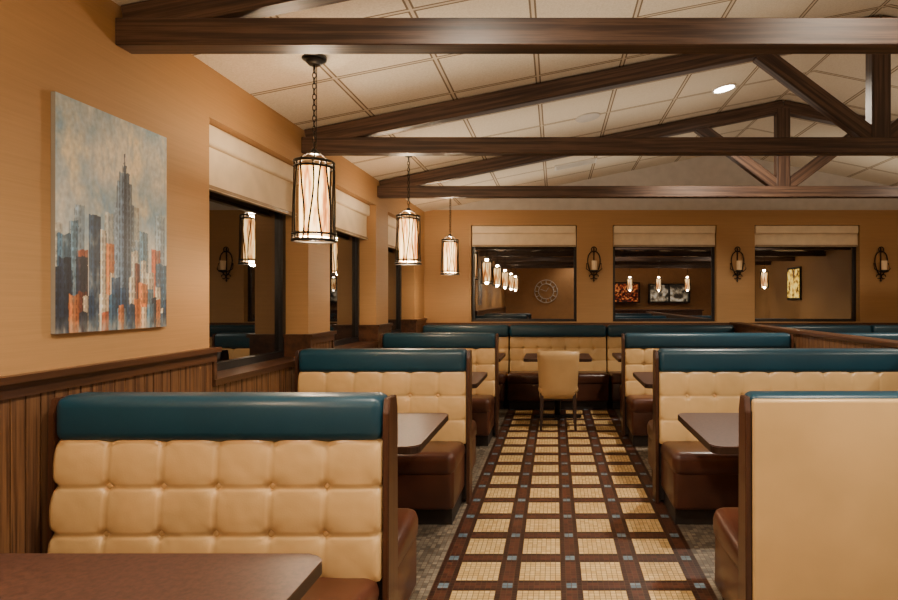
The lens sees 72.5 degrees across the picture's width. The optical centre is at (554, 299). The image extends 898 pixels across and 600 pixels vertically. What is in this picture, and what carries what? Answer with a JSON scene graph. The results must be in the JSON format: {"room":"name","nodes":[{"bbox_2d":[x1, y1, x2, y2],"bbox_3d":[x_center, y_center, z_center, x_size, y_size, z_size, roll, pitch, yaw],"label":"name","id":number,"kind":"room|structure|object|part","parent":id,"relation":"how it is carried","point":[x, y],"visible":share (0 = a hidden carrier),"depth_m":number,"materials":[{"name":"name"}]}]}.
{"room":"restaurant","nodes":[
{"label":"restaurant","id":0,"kind":"room"},
{"bbox_2d":[0,0,423,375],"bbox_3d":[-2.025,0.065,1.750,0.350,2.670,13.500,0,0,0],"label":"wall","id":1,"kind":"structure","parent":0,"point":[68,48],"depth_m":2.68,"materials":[{"name":"beige paint"}]},
{"bbox_2d":[51,91,166,333],"bbox_3d":[-1.841,-0.320,2.515,0.017,0.890,0.630,0,0,0],"label":"canvas painting","id":2,"kind":"object","parent":1,"relation":"attached to","point":[109,172],"visible":1,"depth_m":2.44},
{"bbox_2d":[0,324,424,552],"bbox_3d":[-1.841,0.810,1.738,0.018,0.980,13.475,0,0,0],"label":"wainscoting","id":3,"kind":"structure","parent":1,"relation":"attached to","point":[24,419],"depth_m":2.12,"materials":[{"name":"brown wood"}]},
{"bbox_2d":[0,318,426,399],"bbox_3d":[-1.913,0.357,1.740,0.215,0.205,13.480,0,0,0],"label":"trim","id":4,"kind":"structure","parent":1,"relation":"attached to","point":[24,384],"depth_m":2.85,"materials":[{"name":"brown wood"}]},
{"bbox_2d":[209,191,278,362],"bbox_3d":[-2.055,-0.275,3.855,0.010,1.370,1.250,0,0,0],"label":"glass","id":5,"kind":"object","parent":1,"relation":"attached to","point":[243,236],"visible":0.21,"depth_m":3.92,"materials":[{"name":"clear glass"}]},
{"bbox_2d":[217,213,285,370],"bbox_3d":[-2.050,-0.275,3.855,0.060,1.410,1.290,0,0,0],"label":"frame","id":6,"kind":"object","parent":1,"relation":"attached to","point":[239,362],"visible":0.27,"depth_m":4.45,"materials":[{"name":"black metal"}]},
{"bbox_2d":[209,124,298,216],"bbox_3d":[-1.950,-0.798,3.855,0.090,0.357,1.266,0,0,0],"label":"roller shade","id":7,"kind":"object","parent":1,"relation":"attached to","point":[238,170],"visible":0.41,"depth_m":3.77,"materials":[{"name":"fabric"}]},
{"bbox_2d":[330,231,354,340],"bbox_3d":[-2.055,-0.275,5.565,0.010,1.370,1.230,0,0,0],"label":"glass","id":8,"kind":"object","parent":1,"relation":"attached to","point":[342,253],"visible":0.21,"depth_m":5.79,"materials":[{"name":"clear glass"}]},
{"bbox_2d":[334,237,359,346],"bbox_3d":[-2.050,-0.275,5.565,0.060,1.410,1.270,0,0,0],"label":"frame","id":9,"kind":"object","parent":1,"relation":"attached to","point":[357,240],"visible":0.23,"depth_m":6.15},
{"bbox_2d":[331,186,369,239],"bbox_3d":[-1.950,-0.798,5.565,0.090,0.357,1.246,0,0,0],"label":"roller shade","id":10,"kind":"object","parent":1,"relation":"attached to","point":[351,213],"visible":0.54,"depth_m":5.67,"materials":[{"name":"fabric"}]},
{"bbox_2d":[388,247,397,329],"bbox_3d":[-2.055,-0.275,7.275,0.010,1.370,1.210,0,0,0],"label":"glass","id":11,"kind":"object","parent":1,"relation":"attached to","point":[392,268],"visible":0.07,"depth_m":7.57,"materials":[{"name":"clear glass"}]},
{"bbox_2d":[388,215,398,250],"bbox_3d":[-1.950,-0.798,7.275,0.090,0.357,1.226,0,0,0],"label":"roller shade","id":12,"kind":"object","parent":1,"relation":"attached to","point":[392,221],"visible":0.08,"depth_m":7.12,"materials":[{"name":"fabric"}]},
{"bbox_2d":[391,251,401,332],"bbox_3d":[-2.050,-0.275,7.275,0.060,1.410,1.250,0,0,0],"label":"frame","id":13,"kind":"object","parent":1,"relation":"attached to","point":[398,330],"visible":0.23,"depth_m":7.85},
{"bbox_2d":[112,0,897,211],"bbox_3d":[2.305,-1.678,1.775,9.010,0.996,13.950,0,0,0],"label":"ceiling","id":14,"kind":"structure","parent":0,"point":[349,86],"depth_m":4.36,"materials":[{"name":"tile"}]},
{"bbox_2d":[291,54,337,243],"bbox_3d":[-1.340,-0.840,3.340,0.244,1.035,0.244,0,0,0],"label":"pendant lantern","id":15,"kind":"object","parent":14,"relation":"hanging from","point":[315,201],"visible":1,"depth_m":3.28,"materials":[{"name":"black metal"}]},
{"bbox_3d":[-1.340,-0.547,3.340,0.156,0.395,0.156,0,0,0],"label":"lamp shade","id":16,"kind":"part","parent":15,"relation":"part of","materials":[{"name":"white glass"}]},
{"bbox_2d":[395,156,421,264],"bbox_3d":[-1.340,-0.840,5.480,0.244,1.035,0.244,0,0,0],"label":"pendant lantern","id":17,"kind":"object","parent":14,"relation":"hanging from","point":[407,227],"visible":0.99,"depth_m":5.42,"materials":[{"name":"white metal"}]},
{"bbox_3d":[-1.340,-0.547,5.480,0.156,0.395,0.156,0,0,0],"label":"lamp shade","id":18,"kind":"part","parent":17,"relation":"part of","materials":[{"name":"white glass"}]},
{"bbox_2d":[441,201,459,274],"bbox_3d":[-1.340,-0.840,7.660,0.244,1.035,0.244,0,0,0],"label":"pendant lantern","id":19,"kind":"object","parent":14,"relation":"hanging from","point":[449,246],"visible":0.97,"depth_m":7.60,"materials":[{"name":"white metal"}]},
{"bbox_3d":[-1.340,-0.547,7.660,0.156,0.395,0.156,0,0,0],"label":"lamp shade","id":20,"kind":"part","parent":19,"relation":"part of","materials":[{"name":"white glass"}]},
{"bbox_2d":[115,0,897,53],"bbox_3d":[2.380,-1.577,2.570,8.460,1.009,0.100,0,0,0],"label":"roof truss","id":21,"kind":"object","parent":14,"relation":"attached to","point":[146,26],"visible":1,"depth_m":2.52,"materials":[{"name":"brown wood"}]},
{"bbox_2d":[555,157,596,170],"bbox_3d":[0.251,-1.663,7.350,0.513,0.116,0.240,0,0,0],"label":"ceiling vent","id":22,"kind":"object","parent":14,"relation":"in","point":[591,160],"visible":1,"depth_m":7.34,"materials":[{"name":"beige metal"}]},
{"bbox_2d":[575,112,599,122],"bbox_3d":[0.301,-1.674,5.510,0.240,0.012,0.240,-11,0,0],"label":"ceiling speaker","id":23,"kind":"object","parent":14,"relation":"in","point":[587,117],"depth_m":5.48},
{"bbox_2d":[301,15,897,155],"bbox_3d":[2.380,-1.577,4.420,8.460,1.009,0.100,0,0,0],"label":"roof truss","id":24,"kind":"object","parent":14,"relation":"attached to","point":[874,135],"visible":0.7,"depth_m":4.37,"materials":[{"name":"brown wood"}]},
{"bbox_3d":[2.380,-1.585,4.420,0.140,0.831,0.096,0,0,0],"label":"king post","id":25,"kind":"part","parent":24,"relation":"part of","materials":[{"name":"brown wood"}]},
{"bbox_2d":[377,100,897,197],"bbox_3d":[2.380,-1.577,6.290,8.460,1.009,0.100,0,0,0],"label":"roof truss","id":26,"kind":"object","parent":14,"relation":"attached to","point":[781,184],"visible":0.81,"depth_m":6.24,"materials":[{"name":"brown wood"}]},
{"bbox_3d":[2.380,-1.585,6.290,0.140,0.831,0.096,0,0,0],"label":"king post","id":27,"kind":"part","parent":26,"relation":"part of","materials":[{"name":"brown wood"}]},
{"bbox_2d":[712,83,736,93],"bbox_3d":[1.536,-1.923,5.450,0.219,0.062,0.223,0,0,6],"label":"recessed light","id":28,"kind":"object","parent":14,"relation":"in","point":[727,87],"visible":1,"depth_m":5.44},
{"bbox_2d":[409,401,722,599],"bbox_3d":[2.305,1.450,1.800,9.210,0.100,14.000,0,0,0],"label":"floor","id":29,"kind":"structure","parent":0,"point":[555,512],"depth_m":3.66,"materials":[{"name":"tile"}]},
{"bbox_2d":[0,553,321,599],"bbox_3d":[-1.177,1.032,1.097,1.165,0.735,0.955,0,0,0],"label":"dining table","id":30,"kind":"object","parent":29,"relation":"on","point":[23,576],"visible":1,"depth_m":1.45,"materials":[{"name":"laminate"}]},
{"bbox_2d":[47,392,417,599],"bbox_3d":[-1.190,0.870,2.185,1.206,1.060,1.090,0,0,0],"label":"booth","id":31,"kind":"object","parent":29,"relation":"on","point":[315,473],"visible":0.88,"depth_m":2.10,"materials":[{"name":"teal leather"}]},
{"bbox_3d":[-1.782,0.875,2.180,0.022,1.050,0.140,0,0,0],"label":"panel","id":32,"kind":"part","parent":31,"relation":"part of","materials":[{"name":"beige leather"}]},
{"bbox_2d":[300,577,378,599],"bbox_3d":[-1.188,1.007,1.885,1.153,0.146,0.490,0,0,0],"label":"seat cushion","id":33,"kind":"object","parent":31,"relation":"on","point":[325,588],"depth_m":2.00,"materials":[{"name":"brown leather"}]},
{"bbox_3d":[-0.598,0.875,2.180,0.022,1.050,0.140,0,0,0],"label":"panel","id":34,"kind":"part","parent":31,"relation":"part of","materials":[{"name":"brown wood"}]},
{"bbox_2d":[398,508,417,566],"bbox_3d":[-1.188,1.007,2.480,1.153,0.146,0.500,0,0,0],"label":"seat cushion","id":35,"kind":"object","parent":31,"relation":"on","point":[407,518],"depth_m":2.54,"materials":[{"name":"brown leather"}]},
{"bbox_2d":[295,348,476,524],"bbox_3d":[-1.190,0.870,4.195,1.206,1.060,1.090,0,0,0],"label":"booth","id":36,"kind":"object","parent":29,"relation":"on","point":[433,482],"visible":0.52,"depth_m":4.11,"materials":[{"name":"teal leather"}]},
{"bbox_3d":[-1.782,0.875,4.190,0.022,1.050,0.140,0,0,0],"label":"panel","id":37,"kind":"part","parent":36,"relation":"part of","materials":[{"name":"brown wood"}]},
{"bbox_2d":[398,441,464,474],"bbox_3d":[-1.188,1.007,3.895,1.153,0.146,0.490,0,0,0],"label":"seat cushion","id":38,"kind":"object","parent":36,"relation":"on","point":[437,457],"depth_m":3.66,"materials":[{"name":"brown leather"}]},
{"bbox_3d":[-0.598,0.875,4.190,0.022,1.050,0.140,0,0,0],"label":"panel","id":39,"kind":"part","parent":36,"relation":"part of","materials":[{"name":"brown wood"}]},
{"bbox_2d":[472,420,476,440],"bbox_3d":[-1.188,1.007,4.490,1.153,0.146,0.500,0,0,0],"label":"seat cushion","id":40,"kind":"object","parent":36,"relation":"on","point":[474,427],"depth_m":4.61,"materials":[{"name":"brown leather"}]},
{"bbox_2d":[398,413,448,453],"bbox_3d":[-1.190,1.032,3.130,1.140,0.735,0.820,0,0,0],"label":"dining table","id":41,"kind":"object","parent":29,"relation":"on","point":[415,430],"visible":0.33,"depth_m":3.10,"materials":[{"name":"laminate"}]},
{"bbox_2d":[380,333,499,445],"bbox_3d":[-1.190,0.870,6.205,1.206,1.060,1.090,0,0,0],"label":"booth","id":42,"kind":"object","parent":29,"relation":"on","point":[484,347],"visible":0.2,"depth_m":6.12,"materials":[{"name":"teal leather"}]},
{"bbox_3d":[-1.782,0.875,6.200,0.022,1.050,0.140,0,0,0],"label":"panel","id":43,"kind":"part","parent":42,"relation":"part of","materials":[{"name":"brown wood"}]},
{"bbox_2d":[472,395,494,412],"bbox_3d":[-1.188,1.007,5.905,1.153,0.146,0.490,0,0,0],"label":"seat cushion","id":44,"kind":"object","parent":42,"relation":"on","point":[480,403],"depth_m":5.67,"materials":[{"name":"brown leather"}]},
{"bbox_3d":[-0.598,0.875,6.200,0.022,1.050,0.140,0,0,0],"label":"panel","id":45,"kind":"part","parent":42,"relation":"part of","materials":[{"name":"brown wood"}]},
{"bbox_2d":[472,372,486,388],"bbox_3d":[-1.190,1.032,5.150,1.140,0.735,0.820,0,0,0],"label":"dining table","id":46,"kind":"object","parent":29,"relation":"on","point":[478,378],"visible":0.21,"depth_m":5.15,"materials":[{"name":"laminate"}]},
{"bbox_2d":[499,353,505,361],"bbox_3d":[-1.190,1.032,7.160,1.140,0.735,0.820,0,0,0],"label":"dining table","id":47,"kind":"object","parent":29,"relation":"on","point":[501,355],"visible":0.14,"depth_m":7.19,"materials":[{"name":"laminate"}]},
{"bbox_2d":[523,353,591,419],"bbox_3d":[0.030,1.032,7.140,0.780,0.735,0.720,0,0,0],"label":"dining table","id":48,"kind":"object","parent":29,"relation":"on","point":[529,357],"visible":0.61,"depth_m":7.11,"materials":[{"name":"laminate"}]},
{"bbox_2d":[537,351,579,430],"bbox_3d":[0.035,0.970,6.620,0.456,0.860,0.520,0,0,0],"label":"dining chair","id":49,"kind":"object","parent":29,"relation":"on","point":[557,370],"visible":1,"depth_m":6.40,"materials":[{"name":"leather"}]},
{"bbox_2d":[612,353,620,361],"bbox_3d":[1.357,1.032,7.160,1.285,0.735,0.820,0,0,0],"label":"dining table","id":50,"kind":"object","parent":29,"relation":"on","point":[617,356],"visible":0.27,"depth_m":7.14,"materials":[{"name":"laminate"}]},
{"bbox_2d":[633,372,652,388],"bbox_3d":[1.357,1.032,5.150,1.285,0.735,0.820,0,0,0],"label":"dining table","id":51,"kind":"object","parent":29,"relation":"on","point":[645,379],"visible":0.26,"depth_m":5.11,"materials":[{"name":"laminate"}]},
{"bbox_2d":[423,325,897,408],"bbox_3d":[2.300,0.870,8.030,8.200,1.060,0.860,0,0,0],"label":"booth","id":52,"kind":"object","parent":29,"relation":"on","point":[522,379],"depth_m":8.12,"materials":[{"name":"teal leather"}]},
{"bbox_2d":[499,371,507,383],"bbox_3d":[-1.215,1.006,7.895,1.164,0.147,0.590,0,0,0],"label":"seat cushion","id":53,"kind":"object","parent":52,"relation":"on","point":[502,374],"depth_m":7.63,"materials":[{"name":"brown leather"}]},
{"bbox_2d":[507,371,609,383],"bbox_3d":[0.040,1.006,7.895,1.314,0.147,0.590,0,0,0],"label":"seat cushion","id":54,"kind":"object","parent":52,"relation":"on","point":[514,377],"depth_m":7.60,"materials":[{"name":"brown leather"}]},
{"bbox_2d":[608,371,620,383],"bbox_3d":[1.575,1.006,7.895,1.724,0.147,0.590,0,0,0],"label":"seat cushion","id":55,"kind":"object","parent":52,"relation":"on","point":[615,376],"depth_m":7.62,"materials":[{"name":"brown leather"}]},
{"bbox_2d":[619,333,793,445],"bbox_3d":[1.567,0.870,6.205,1.751,1.060,1.090,0,0,0],"label":"booth","id":56,"kind":"object","parent":29,"relation":"on","point":[636,401],"visible":0.16,"depth_m":6.12,"materials":[{"name":"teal leather"}]},
{"bbox_3d":[0.703,0.875,6.200,0.022,1.050,0.140,0,0,0],"label":"panel","id":57,"kind":"part","parent":56,"relation":"part of","materials":[{"name":"brown wood"}]},
{"bbox_2d":[626,395,652,412],"bbox_3d":[1.569,1.007,5.905,1.698,0.146,0.490,0,0,0],"label":"seat cushion","id":58,"kind":"object","parent":56,"relation":"on","point":[634,403],"depth_m":5.67,"materials":[{"name":"brown leather"}]},
{"bbox_3d":[2.432,0.875,6.200,0.022,1.050,0.140,0,0,0],"label":"panel","id":59,"kind":"part","parent":56,"relation":"part of","materials":[{"name":"brown wood"}]},
{"bbox_2d":[678,413,738,453],"bbox_3d":[1.357,1.032,3.130,1.285,0.735,0.820,0,0,0],"label":"dining table","id":60,"kind":"object","parent":29,"relation":"on","point":[718,432],"visible":0.27,"depth_m":3.10,"materials":[{"name":"laminate"}]},
{"bbox_2d":[647,348,897,524],"bbox_3d":[1.567,0.870,4.195,1.751,1.060,1.090,0,0,0],"label":"booth","id":61,"kind":"object","parent":29,"relation":"on","point":[693,482],"visible":0.48,"depth_m":4.12,"materials":[{"name":"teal leather"}]},
{"bbox_2d":[647,419,652,441],"bbox_3d":[1.569,1.007,4.490,1.698,0.146,0.500,0,0,0],"label":"seat cushion","id":62,"kind":"object","parent":61,"relation":"on","point":[650,424],"depth_m":4.58,"materials":[{"name":"brown leather"}]},
{"bbox_3d":[0.703,0.875,4.190,0.022,1.050,0.140,0,0,0],"label":"panel","id":63,"kind":"part","parent":61,"relation":"part of","materials":[{"name":"brown wood"}]},
{"bbox_2d":[661,441,738,474],"bbox_3d":[1.569,1.007,3.895,1.698,0.146,0.490,0,0,0],"label":"seat cushion","id":64,"kind":"object","parent":61,"relation":"on","point":[678,457],"depth_m":3.66,"materials":[{"name":"brown leather"}]},
{"bbox_2d":[713,391,897,599],"bbox_3d":[1.562,0.870,2.438,1.761,1.060,0.605,0,0,0],"label":"booth","id":65,"kind":"object","parent":29,"relation":"on","point":[815,517],"visible":1,"depth_m":2.13,"materials":[{"name":"beige leather"}]},
{"bbox_2d":[713,507,737,568],"bbox_3d":[1.564,1.007,2.490,1.708,0.146,0.500,0,0,0],"label":"seat cushion","id":66,"kind":"object","parent":65,"relation":"on","point":[725,519],"depth_m":2.55,"materials":[{"name":"brown leather"}]},
{"bbox_3d":[0.693,0.875,2.190,0.022,1.050,0.100,0,0,0],"label":"panel","id":67,"kind":"part","parent":65,"relation":"part of","materials":[{"name":"brown wood"}]},
{"bbox_2d":[839,333,897,339],"bbox_3d":[3.510,0.870,6.205,1.626,1.060,1.090,0,0,0],"label":"booth","id":68,"kind":"object","parent":29,"relation":"on","point":[892,336],"visible":0.02,"depth_m":6.13,"materials":[{"name":"teal leather"}]},
{"bbox_2d":[424,156,897,322],"bbox_3d":[2.305,-0.373,8.625,9.010,3.546,0.250,0,0,0],"label":"wall","id":69,"kind":"structure","parent":0,"point":[447,298],"depth_m":8.50,"materials":[{"name":"beige paint"}]},
{"bbox_2d":[472,226,575,246],"bbox_3d":[-0.440,-0.908,8.550,1.476,0.297,0.090,0,0,0],"label":"roller shade","id":70,"kind":"object","parent":69,"relation":"attached to","point":[482,236],"visible":1,"depth_m":8.53,"materials":[{"name":"fabric"}]},
{"bbox_2d":[475,247,573,318],"bbox_3d":[-0.440,-0.375,8.635,1.460,1.330,0.010,0,0,0],"label":"glass","id":71,"kind":"object","parent":69,"relation":"attached to","point":[511,282],"visible":0.64,"depth_m":8.63,"materials":[{"name":"clear glass"}]},
{"bbox_2d":[472,226,576,321],"bbox_3d":[-0.440,-0.375,8.635,1.500,1.370,0.050,0,0,0],"label":"frame","id":72,"kind":"object","parent":69,"relation":"attached to","point":[473,248],"visible":0.61,"depth_m":8.61,"materials":[{"name":"black metal"}]},
{"bbox_2d":[586,247,601,281],"bbox_3d":[0.550,-0.503,8.427,0.232,0.507,0.158,0,0,0],"label":"wall sconce","id":73,"kind":"object","parent":69,"relation":"attached to","point":[594,263],"visible":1,"depth_m":8.47,"materials":[{"name":"metal"}]},
{"bbox_2d":[425,323,897,327],"bbox_3d":[2.380,0.360,8.485,8.460,0.080,0.030,0,0,0],"label":"trim","id":74,"kind":"structure","parent":69,"relation":"attached to","point":[508,324],"depth_m":8.47,"materials":[{"name":"brown wood"}]},
{"bbox_2d":[615,247,710,318],"bbox_3d":[1.555,-0.375,8.635,1.430,1.330,0.010,0,0,0],"label":"glass","id":75,"kind":"object","parent":69,"relation":"attached to","point":[651,282],"visible":0.64,"depth_m":8.63,"materials":[{"name":"clear glass"}]},
{"bbox_2d":[613,226,714,246],"bbox_3d":[1.555,-0.908,8.550,1.446,0.297,0.090,0,0,0],"label":"roller shade","id":76,"kind":"object","parent":69,"relation":"attached to","point":[623,236],"visible":1,"depth_m":8.53,"materials":[{"name":"fabric"}]},
{"bbox_2d":[613,226,714,321],"bbox_3d":[1.555,-0.375,8.635,1.470,1.370,0.050,0,0,0],"label":"frame","id":77,"kind":"object","parent":69,"relation":"attached to","point":[712,319],"visible":0.54,"depth_m":8.61,"materials":[{"name":"black metal"}]},
{"bbox_2d":[730,246,745,281],"bbox_3d":[2.580,-0.503,8.427,0.232,0.507,0.158,0,0,0],"label":"wall sconce","id":78,"kind":"object","parent":69,"relation":"attached to","point":[739,266],"visible":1,"depth_m":8.47,"materials":[{"name":"metal"}]},
{"bbox_2d":[755,247,852,318],"bbox_3d":[3.575,-0.375,8.635,1.450,1.330,0.010,0,0,0],"label":"glass","id":79,"kind":"object","parent":69,"relation":"attached to","point":[791,282],"visible":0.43,"depth_m":8.63,"materials":[{"name":"clear glass"}]},
{"bbox_2d":[755,247,855,321],"bbox_3d":[3.575,-0.375,8.635,1.490,1.370,0.050,0,0,0],"label":"frame","id":80,"kind":"object","parent":69,"relation":"attached to","point":[854,248],"visible":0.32,"depth_m":8.61,"materials":[{"name":"black metal"}]},
{"bbox_2d":[755,226,857,246],"bbox_3d":[3.575,-0.908,8.550,1.466,0.297,0.090,0,0,0],"label":"roller shade","id":81,"kind":"object","parent":69,"relation":"attached to","point":[765,236],"visible":0.94,"depth_m":8.53,"materials":[{"name":"fabric"}]},
{"bbox_2d":[874,246,890,281],"bbox_3d":[4.610,-0.503,8.427,0.232,0.507,0.158,0,0,0],"label":"wall sconce","id":82,"kind":"object","parent":69,"relation":"attached to","point":[883,264],"visible":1,"depth_m":8.47,"materials":[{"name":"metal"}]},
{"bbox_2d":[733,325,897,348],"bbox_3d":[2.550,0.875,4.747,0.140,1.050,7.495,0,0,0],"label":"wall partition","id":83,"kind":"structure","parent":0,"point":[800,341],"depth_m":5.76,"materials":[{"name":"brown wood"}]},
{"bbox_2d":[730,322,897,347],"bbox_3d":[2.550,0.330,4.730,0.170,0.040,7.500,0,0,0],"label":"cap","id":84,"kind":"object","parent":83,"relation":"on","point":[836,336],"visible":1,"depth_m":5.49,"materials":[{"name":"brown wood"}]}
]}

